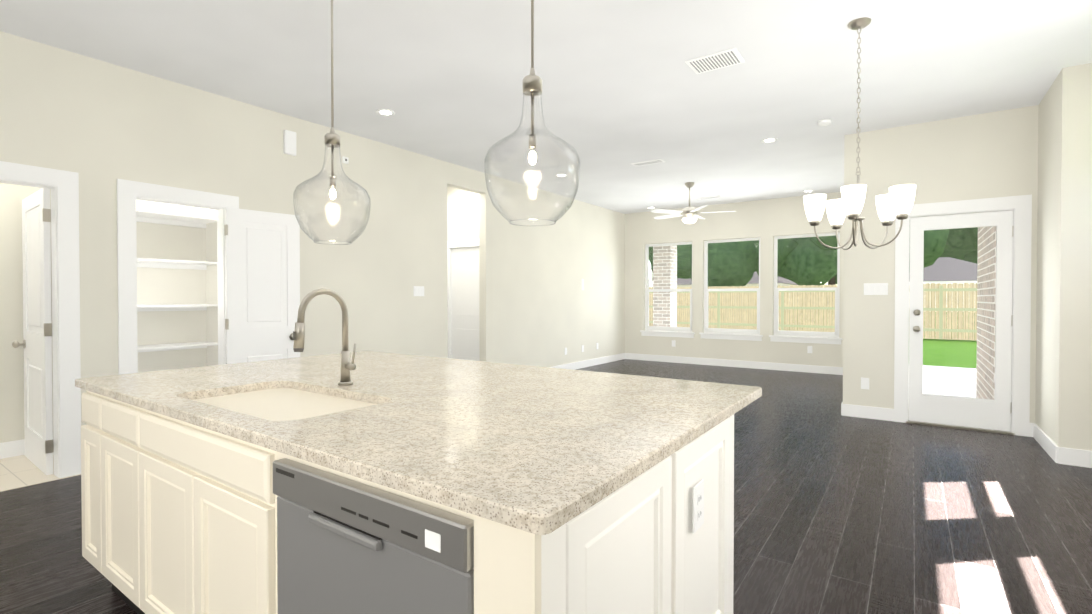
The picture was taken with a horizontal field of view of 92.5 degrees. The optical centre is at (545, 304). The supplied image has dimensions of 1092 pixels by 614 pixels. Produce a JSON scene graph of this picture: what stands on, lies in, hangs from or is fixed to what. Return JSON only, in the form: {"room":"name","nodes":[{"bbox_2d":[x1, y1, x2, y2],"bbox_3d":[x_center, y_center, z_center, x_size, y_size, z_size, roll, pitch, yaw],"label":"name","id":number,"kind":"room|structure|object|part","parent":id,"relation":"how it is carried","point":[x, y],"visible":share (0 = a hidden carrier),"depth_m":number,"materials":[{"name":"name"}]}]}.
{"room":"kitchen","nodes":[
{"label":"kitchen","id":0,"kind":"room"},
{"bbox_2d":[0,183,40,442],"bbox_3d":[-4.665,-0.278,3.514,0.120,2.970,2.140,0,1,35],"label":"wall","id":1,"kind":"structure","parent":0,"point":[12,196],"depth_m":4.10,"materials":[{"name":"paint"}]},
{"bbox_2d":[0,439,24,458],"bbox_3d":[-4.610,1.145,3.492,0.014,0.125,1.900,0,1,35],"label":"baseboard","id":2,"kind":"structure","parent":1,"relation":"attached to","point":[12,448],"depth_m":4.10,"materials":[{"name":"white wood"}]},
{"bbox_2d":[50,189,52,405],"bbox_3d":[-3.697,-0.285,4.069,0.830,2.970,0.120,0,1,35],"label":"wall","id":3,"kind":"structure","parent":0,"point":[50,189],"depth_m":4.18,"materials":[{"name":"paint"}]},
{"bbox_2d":[12,188,53,474],"bbox_3d":[-3.785,0.190,3.901,0.773,2.012,0.179,0,1,35],"label":"door","id":4,"kind":"structure","parent":3,"relation":"in","point":[37,318],"depth_m":3.80,"materials":[{"name":"white wood"}]},
{"bbox_2d":[136,200,217,372],"bbox_3d":[-3.313,-0.290,4.521,0.720,2.970,1.060,0,1,35],"label":"wall","id":5,"kind":"structure","parent":0,"point":[155,286],"depth_m":4.85,"materials":[{"name":"paint"}]},
{"bbox_2d":[136,209,217,351],"bbox_3d":[-3.393,0.090,4.581,0.355,1.750,0.890,0,1,35],"label":"shelf","id":6,"kind":"object","parent":5,"relation":"attached to","point":[156,217],"visible":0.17,"depth_m":4.70,"materials":[{"name":"white wood"}]},
{"bbox_2d":[0,31,624,424],"bbox_3d":[-2.094,-0.301,5.528,0.120,2.970,13.150,0,1,35],"label":"wall","id":7,"kind":"structure","parent":0,"point":[100,127],"depth_m":5.32,"materials":[{"name":"paint"}]},
{"bbox_2d":[0,161,80,477],"bbox_3d":[-3.636,0.145,3.317,0.138,2.130,1.010,0,1,35],"label":"door frame","id":8,"kind":"structure","parent":7,"relation":"attached to","point":[64,185],"depth_m":3.63,"materials":[{"name":"white wood"}]},
{"bbox_2d":[117,179,238,374],"bbox_3d":[-2.976,0.134,4.259,0.138,2.130,0.850,0,1,35],"label":"door frame","id":9,"kind":"structure","parent":7,"relation":"attached to","point":[128,191],"depth_m":3.95,"materials":[{"name":"white wood"}]},
{"bbox_2d":[224,207,299,363],"bbox_3d":[-2.494,0.182,4.656,0.182,2.012,0.612,0,1,35],"label":"pantry door","id":10,"kind":"structure","parent":7,"relation":"in","point":[262,273],"depth_m":4.64,"materials":[{"name":"white wood"}]},
{"bbox_2d":[283,130,295,155],"label":"wall plates","id":11,"kind":"object","parent":7,"relation":"attached to","point":[289,138],"depth_m":4.90,"materials":[{"name":"white plastic"}]},
{"bbox_2d":[342,156,348,163],"label":"wall plates","id":12,"kind":"object","parent":7,"relation":"attached to","point":[344,159],"depth_m":5.41,"materials":[{"name":"white plastic"}]},
{"bbox_2d":[413,286,423,295],"label":"wall plates","id":13,"kind":"object","parent":7,"relation":"attached to","point":[417,290],"depth_m":6.23,"materials":[{"name":"white plastic"}]},
{"bbox_2d":[551,353,623,369],"bbox_3d":[0.397,1.082,8.982,0.014,0.125,4.260,0,1,35],"label":"baseboard","id":14,"kind":"structure","parent":7,"relation":"attached to","point":[586,363],"depth_m":9.59,"materials":[{"name":"white wood"}]},
{"bbox_2d":[447,186,478,240],"bbox_3d":[-1.118,-0.328,7.879,0.980,2.970,0.120,0,1,35],"label":"wall","id":15,"kind":"structure","parent":0,"point":[462,214],"depth_m":7.88,"materials":[{"name":"paint"}]},
{"bbox_2d":[447,238,478,357],"bbox_3d":[-1.121,0.093,7.875,1.045,2.130,0.138,0,1,35],"label":"door frame","id":16,"kind":"structure","parent":15,"relation":"attached to","point":[465,243],"depth_m":8.06,"materials":[{"name":"white wood"}]},
{"bbox_2d":[451,247,479,360],"bbox_3d":[-1.125,0.150,7.870,0.803,2.002,0.041,0,1,35],"label":"bedroom door","id":17,"kind":"structure","parent":15,"relation":"in","point":[465,297],"depth_m":7.91,"materials":[{"name":"white wood"}]},
{"bbox_2d":[0,359,1091,613],"bbox_3d":[-0.477,1.227,4.412,8.830,0.060,13.150,0,1,35],"label":"floor","id":18,"kind":"structure","parent":0,"point":[836,511],"depth_m":2.93,"materials":[{"name":"brown wood"}]},
{"bbox_2d":[0,455,80,491],"bbox_3d":[-4.358,1.207,3.316,1.330,0.004,1.900,0,1,35],"label":"floor","id":19,"kind":"structure","parent":18,"relation":"on","point":[20,471],"depth_m":3.69,"materials":[{"name":"beige tile"}]},
{"bbox_2d":[75,384,735,613],"bbox_3d":[-0.647,0.782,1.946,2.329,0.885,1.158,0,1,35],"label":"kitchen island","id":20,"kind":"object","parent":18,"relation":"on","point":[345,481],"depth_m":1.30,"materials":[{"name":"beige paint"}]},
{"bbox_2d":[273,458,473,613],"bbox_3d":[-0.366,0.715,1.116,0.635,0.678,0.122,0,1,35],"label":"dishwasher","id":21,"kind":"object","parent":20,"relation":"in","point":[347,544],"depth_m":1.06,"materials":[{"name":"silver metal"}]},
{"bbox_2d":[75,352,761,539],"bbox_3d":[-0.568,0.325,2.054,2.376,0.034,1.420,0,1,35],"label":"island countertop","id":22,"kind":"structure","parent":20,"relation":"on","point":[542,447],"depth_m":1.42,"materials":[{"name":"beige stone"}]},
{"bbox_2d":[293,288,358,383],"bbox_3d":[-0.806,0.125,1.921,0.090,0.369,0.231,0,1,35],"label":"faucet","id":23,"kind":"object","parent":22,"relation":"on","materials":[{"name":"silver metal"}]},
{"bbox_2d":[692,479,703,533],"bbox_3d":[0.422,0.558,1.446,0.008,0.126,0.080,0,1,35],"label":"outlet","id":24,"kind":"object","parent":20,"relation":"attached to","point":[697,485],"depth_m":1.44,"materials":[{"name":"white plastic"}]},
{"bbox_2d":[0,0,1091,213],"bbox_3d":[-0.477,-1.813,4.378,8.830,0.080,13.150,0,1,35],"label":"ceiling","id":25,"kind":"structure","parent":0,"point":[624,85],"depth_m":3.94,"materials":[{"name":"paint"}]},
{"bbox_2d":[293,0,370,244],"bbox_3d":[-1.045,-1.026,2.556,0.350,1.452,0.350,0,1,35],"label":"pendant light","id":26,"kind":"object","parent":25,"relation":"hanging from","point":[332,139],"visible":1,"depth_m":2.55,"materials":[{"name":"clear glass"}]},
{"bbox_3d":[-1.045,-0.545,2.562,0.350,0.489,0.350,0,1,35],"label":"glass","id":27,"kind":"part","parent":26,"relation":"part of","materials":[{"name":"clear glass"}]},
{"bbox_3d":[-1.045,-0.539,2.562,0.030,0.051,0.030,0,1,35],"label":"bulb","id":28,"kind":"part","parent":26,"relation":"part of","materials":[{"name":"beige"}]},
{"bbox_2d":[376,109,394,115],"bbox_3d":[-1.487,-1.775,4.845,0.175,0.006,0.175,0,1,-1],"label":"recessed light","id":29,"kind":"object","parent":25,"relation":"in","point":[385,112],"depth_m":4.84,"materials":[{"name":"white"}]},
{"bbox_2d":[484,0,579,225],"bbox_3d":[-0.050,-1.021,1.911,0.350,1.447,0.350,0,1,35],"label":"pendant light","id":30,"kind":"object","parent":25,"relation":"hanging from","point":[532,84],"visible":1,"depth_m":1.91,"materials":[{"name":"clear glass"}]},
{"bbox_3d":[-0.050,-0.542,1.917,0.350,0.489,0.350,0,1,35],"label":"glass","id":31,"kind":"part","parent":30,"relation":"part of","materials":[{"name":"clear glass"}]},
{"bbox_3d":[-0.050,-0.537,1.917,0.030,0.051,0.030,0,1,35],"label":"bulb","id":32,"kind":"part","parent":30,"relation":"part of","materials":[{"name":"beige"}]},
{"bbox_2d":[631,159,664,166],"bbox_3d":[1.277,-1.783,6.537,0.397,0.030,0.179,0,1,35],"label":"ceiling vent","id":33,"kind":"object","parent":25,"relation":"in","point":[657,160],"depth_m":6.61,"materials":[{"name":"white metal"}]},
{"bbox_2d":[651,182,735,223],"bbox_3d":[2.174,-1.508,7.879,1.255,0.610,1.218,0,1,35],"label":"ceiling fan","id":34,"kind":"object","parent":25,"relation":"hanging from","point":[689,212],"visible":1,"depth_m":7.77,"materials":[{"name":"silver metal"}]},
{"bbox_3d":[2.150,-1.250,7.837,0.220,0.095,0.220,0,1,35],"label":"lamp shade","id":35,"kind":"part","parent":34,"relation":"part of","materials":[{"name":"white glass"}]},
{"bbox_2d":[685,48,744,73],"bbox_3d":[1.211,-1.751,3.743,0.355,0.030,0.267,0,1,35],"label":"ceiling vent","id":36,"kind":"object","parent":25,"relation":"in","point":[718,60],"depth_m":3.78,"materials":[{"name":"white metal"}]},
{"bbox_2d":[761,138,777,142],"bbox_3d":[2.438,-1.785,5.702,0.175,0.006,0.175,0,1,14],"label":"recessed light","id":37,"kind":"object","parent":25,"relation":"in","point":[768,140],"depth_m":5.70,"materials":[{"name":"white"}]},
{"bbox_2d":[818,119,830,125],"bbox_3d":[2.686,-1.766,5.042,0.118,0.030,0.210,0,1,35],"label":"recessed light","id":38,"kind":"object","parent":25,"relation":"in","point":[824,122],"depth_m":5.06,"materials":[{"name":"white"}]},
{"bbox_2d":[803,17,915,249],"bbox_3d":[1.946,-1.056,3.262,0.600,1.409,0.580,0,1,35],"label":"chandelier","id":39,"kind":"object","parent":25,"relation":"hanging from","point":[897,201],"visible":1,"depth_m":3.27,"materials":[{"name":"white glass"}]},
{"bbox_2d":[625,192,843,366],"bbox_3d":[2.445,-0.355,10.254,6.890,2.970,0.200,0,1,35],"label":"wall","id":40,"kind":"structure","parent":0,"point":[766,221],"depth_m":9.55,"materials":[{"name":"paint"}]},
{"bbox_2d":[645,242,691,331],"bbox_3d":[2.433,-0.336,10.294,1.005,1.730,0.077,0,1,35],"label":"window","id":41,"kind":"structure","parent":40,"relation":"in","point":[662,328],"depth_m":10.38,"materials":[{"name":"white"}]},
{"bbox_2d":[704,237,759,334],"bbox_3d":[3.424,-0.328,9.600,1.025,1.730,0.077,0,1,35],"label":"window","id":42,"kind":"structure","parent":40,"relation":"in","point":[722,330],"depth_m":9.64,"materials":[{"name":"white"}]},
{"bbox_2d":[624,353,842,374],"bbox_3d":[3.358,1.076,9.500,4.190,0.125,0.014,0,1,35],"label":"baseboard","id":43,"kind":"structure","parent":40,"relation":"attached to","point":[647,357],"depth_m":9.39,"materials":[{"name":"white wood"}]},
{"bbox_2d":[640,232,842,343],"bbox_3d":[3.398,-0.275,9.541,3.550,1.835,0.205,0,1,35],"label":"window","id":44,"kind":"structure","parent":40,"relation":"in","point":[777,331],"depth_m":9.00,"materials":[{"name":"white"}]},
{"bbox_2d":[807,346,811,352],"label":"wall plates","id":45,"kind":"object","parent":40,"relation":"attached to","point":[809,348],"depth_m":8.76,"materials":[{"name":"white plastic"}]},
{"bbox_2d":[843,132,862,404],"bbox_3d":[4.190,-0.316,6.864,0.180,2.970,3.350,0,1,35],"label":"wall","id":46,"kind":"structure","parent":0,"point":[852,256],"depth_m":5.50,"materials":[{"name":"paint"}]},
{"bbox_2d":[859,105,1038,422],"bbox_3d":[3.959,-0.296,5.078,1.490,2.970,0.160,0,1,35],"label":"wall","id":47,"kind":"structure","parent":0,"point":[987,155],"depth_m":5.11,"materials":[{"name":"paint"}]},
{"bbox_2d":[861,377,868,389],"label":"wall plates","id":48,"kind":"object","parent":47,"relation":"attached to","point":[864,381],"depth_m":5.44,"materials":[{"name":"white plastic"}]},
{"bbox_2d":[841,402,893,420],"bbox_3d":[3.334,1.123,5.426,0.474,0.125,0.014,0,1,35],"label":"baseboard","id":49,"kind":"structure","parent":47,"relation":"attached to","point":[869,412],"depth_m":5.42,"materials":[{"name":"white wood"}]},
{"bbox_2d":[864,283,887,294],"label":"wall plates","id":50,"kind":"object","parent":47,"relation":"attached to","point":[869,288],"depth_m":5.37,"materials":[{"name":"white plastic"}]},
{"bbox_2d":[908,210,1012,431],"bbox_3d":[3.956,0.155,5.003,0.787,2.030,0.125,0,1,35],"label":"patio door","id":51,"kind":"structure","parent":47,"relation":"in","point":[994,413],"depth_m":4.98,"materials":[{"name":"white"}]},
{"bbox_2d":[894,195,1031,436],"bbox_3d":[3.984,0.102,5.053,1.015,2.175,0.180,0,1,35],"label":"door frame","id":52,"kind":"structure","parent":47,"relation":"attached to","point":[1021,205],"depth_m":4.79,"materials":[{"name":"white wood"}]},
{"bbox_2d":[1035,63,1091,450],"bbox_3d":[1.879,-0.245,0.577,0.590,2.970,9.600,0,1,35],"label":"wall","id":53,"kind":"structure","parent":0,"point":[1063,405],"depth_m":3.92,"materials":[{"name":"paint"}]},
{"bbox_2d":[1029,423,1059,463],"bbox_3d":[4.114,1.135,4.324,0.030,0.125,0.924,0,1,35],"label":"baseboard","id":54,"kind":"structure","parent":53,"relation":"attached to","point":[1045,442],"depth_m":4.26,"materials":[{"name":"white wood"}]},
{"bbox_2d":[1060,447,1091,467],"bbox_3d":[4.038,1.141,3.822,0.360,0.125,0.014,0,1,35],"label":"baseboard","id":55,"kind":"structure","parent":53,"relation":"attached to","point":[1066,456],"depth_m":3.88,"materials":[{"name":"white wood"}]},
{"label":"outside","id":56,"kind":"structure","parent":0,"visible":0},
{"bbox_2d":[713,309,976,367],"bbox_3d":[18.764,1.074,26.493,140.000,0.060,125.000,0,1,35],"label":"ground","id":57,"kind":"structure","parent":56,"point":[965,346],"depth_m":12.96,"materials":[{"name":"green plant"}]},
{"bbox_2d":[649,255,652,280],"bbox_3d":[20.435,-12.363,94.094,12.678,25.268,12.808,0,1,35],"label":"tree","id":58,"kind":"object","parent":57,"relation":"on","point":[651,261],"depth_m":90.26,"materials":[{"name":"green plant"}]},
{"bbox_2d":[653,245,676,326],"bbox_3d":[2.675,-0.362,11.741,0.400,3.150,0.400,0,1,35],"label":"brick column","id":59,"kind":"structure","parent":57,"relation":"on","point":[668,265],"depth_m":11.59,"materials":[{"name":"beige brick"}]},
{"bbox_2d":[677,240,758,310],"bbox_3d":[16.265,-7.885,49.751,9.870,17.326,11.216,0,1,35],"label":"tree","id":60,"kind":"object","parent":57,"relation":"on","point":[721,255],"depth_m":46.36,"materials":[{"name":"green plant"}]},
{"bbox_2d":[677,272,797,306],"bbox_3d":[23.576,-2.312,66.433,15.000,5.800,13.000,0,1,35],"label":"house","id":61,"kind":"structure","parent":57,"relation":"on","point":[753,280],"depth_m":61.43,"materials":[{"name":"beige"}]},
{"bbox_2d":[754,236,836,293],"bbox_3d":[23.821,-7.515,46.411,10.826,16.662,11.009,0,1,35],"label":"tree","id":62,"kind":"object","parent":57,"relation":"on","point":[799,266],"depth_m":44.48,"materials":[{"name":"green plant"}]},
{"bbox_2d":[649,283,976,340],"bbox_3d":[6.985,0.276,13.110,64.056,1.842,13.577,0,1,35],"label":"fence","id":63,"kind":"object","parent":57,"relation":"on","point":[825,308],"depth_m":19.30,"materials":[{"name":"brown wood"}]},
{"bbox_2d":[828,276,834,284],"bbox_3d":[41.666,-12.906,77.130,16.541,26.742,16.599,0,1,35],"label":"tree","id":64,"kind":"object","parent":57,"relation":"on","point":[831,282],"depth_m":77.23,"materials":[{"name":"brown plant"}]},
{"bbox_2d":[909,229,948,273],"bbox_3d":[24.089,-5.842,36.767,7.141,13.537,7.817,0,1,35],"label":"tree","id":65,"kind":"object","parent":57,"relation":"on","point":[937,247],"depth_m":33.03,"materials":[{"name":"green plant"}]},
{"bbox_2d":[908,365,975,417],"bbox_3d":[3.518,1.209,9.007,8.100,0.070,5.740,0,1,35],"label":"patio slab","id":66,"kind":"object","parent":57,"relation":"on","point":[938,388],"depth_m":8.01,"materials":[{"name":"grey concrete"}]},
{"bbox_2d":[909,257,976,311],"bbox_3d":[41.513,-2.147,56.308,16.000,5.700,13.000,0,1,35],"label":"house","id":67,"kind":"structure","parent":57,"relation":"on","point":[941,275],"depth_m":51.94,"materials":[{"name":"grey"}]},
{"bbox_2d":[940,228,974,259],"bbox_3d":[53.902,-13.242,72.899,13.123,27.511,11.799,0,1,35],"label":"tree","id":68,"kind":"object","parent":57,"relation":"on","point":[960,253],"depth_m":67.99,"materials":[{"name":"green plant"}]},
{"bbox_2d":[963,228,977,262],"bbox_3d":[59.771,-9.608,65.687,12.541,20.407,13.874,0,1,35],"label":"tree","id":69,"kind":"object","parent":57,"relation":"on","point":[969,257],"depth_m":67.92,"materials":[{"name":"green plant"}]},
{"bbox_2d":[972,227,977,238],"bbox_3d":[57.376,-10.517,61.499,12.861,22.320,12.255,0,1,35],"label":"tree","id":70,"kind":"object","parent":57,"relation":"on","point":[974,230],"depth_m":60.71,"materials":[{"name":"green plant"}]},
{"bbox_2d":[976,226,995,398],"bbox_3d":[4.909,-0.291,5.511,0.430,3.150,1.640,0,1,35],"label":"brick wall","id":71,"kind":"structure","parent":57,"relation":"on","point":[986,247],"depth_m":5.53,"materials":[{"name":"beige brick"}]}
]}

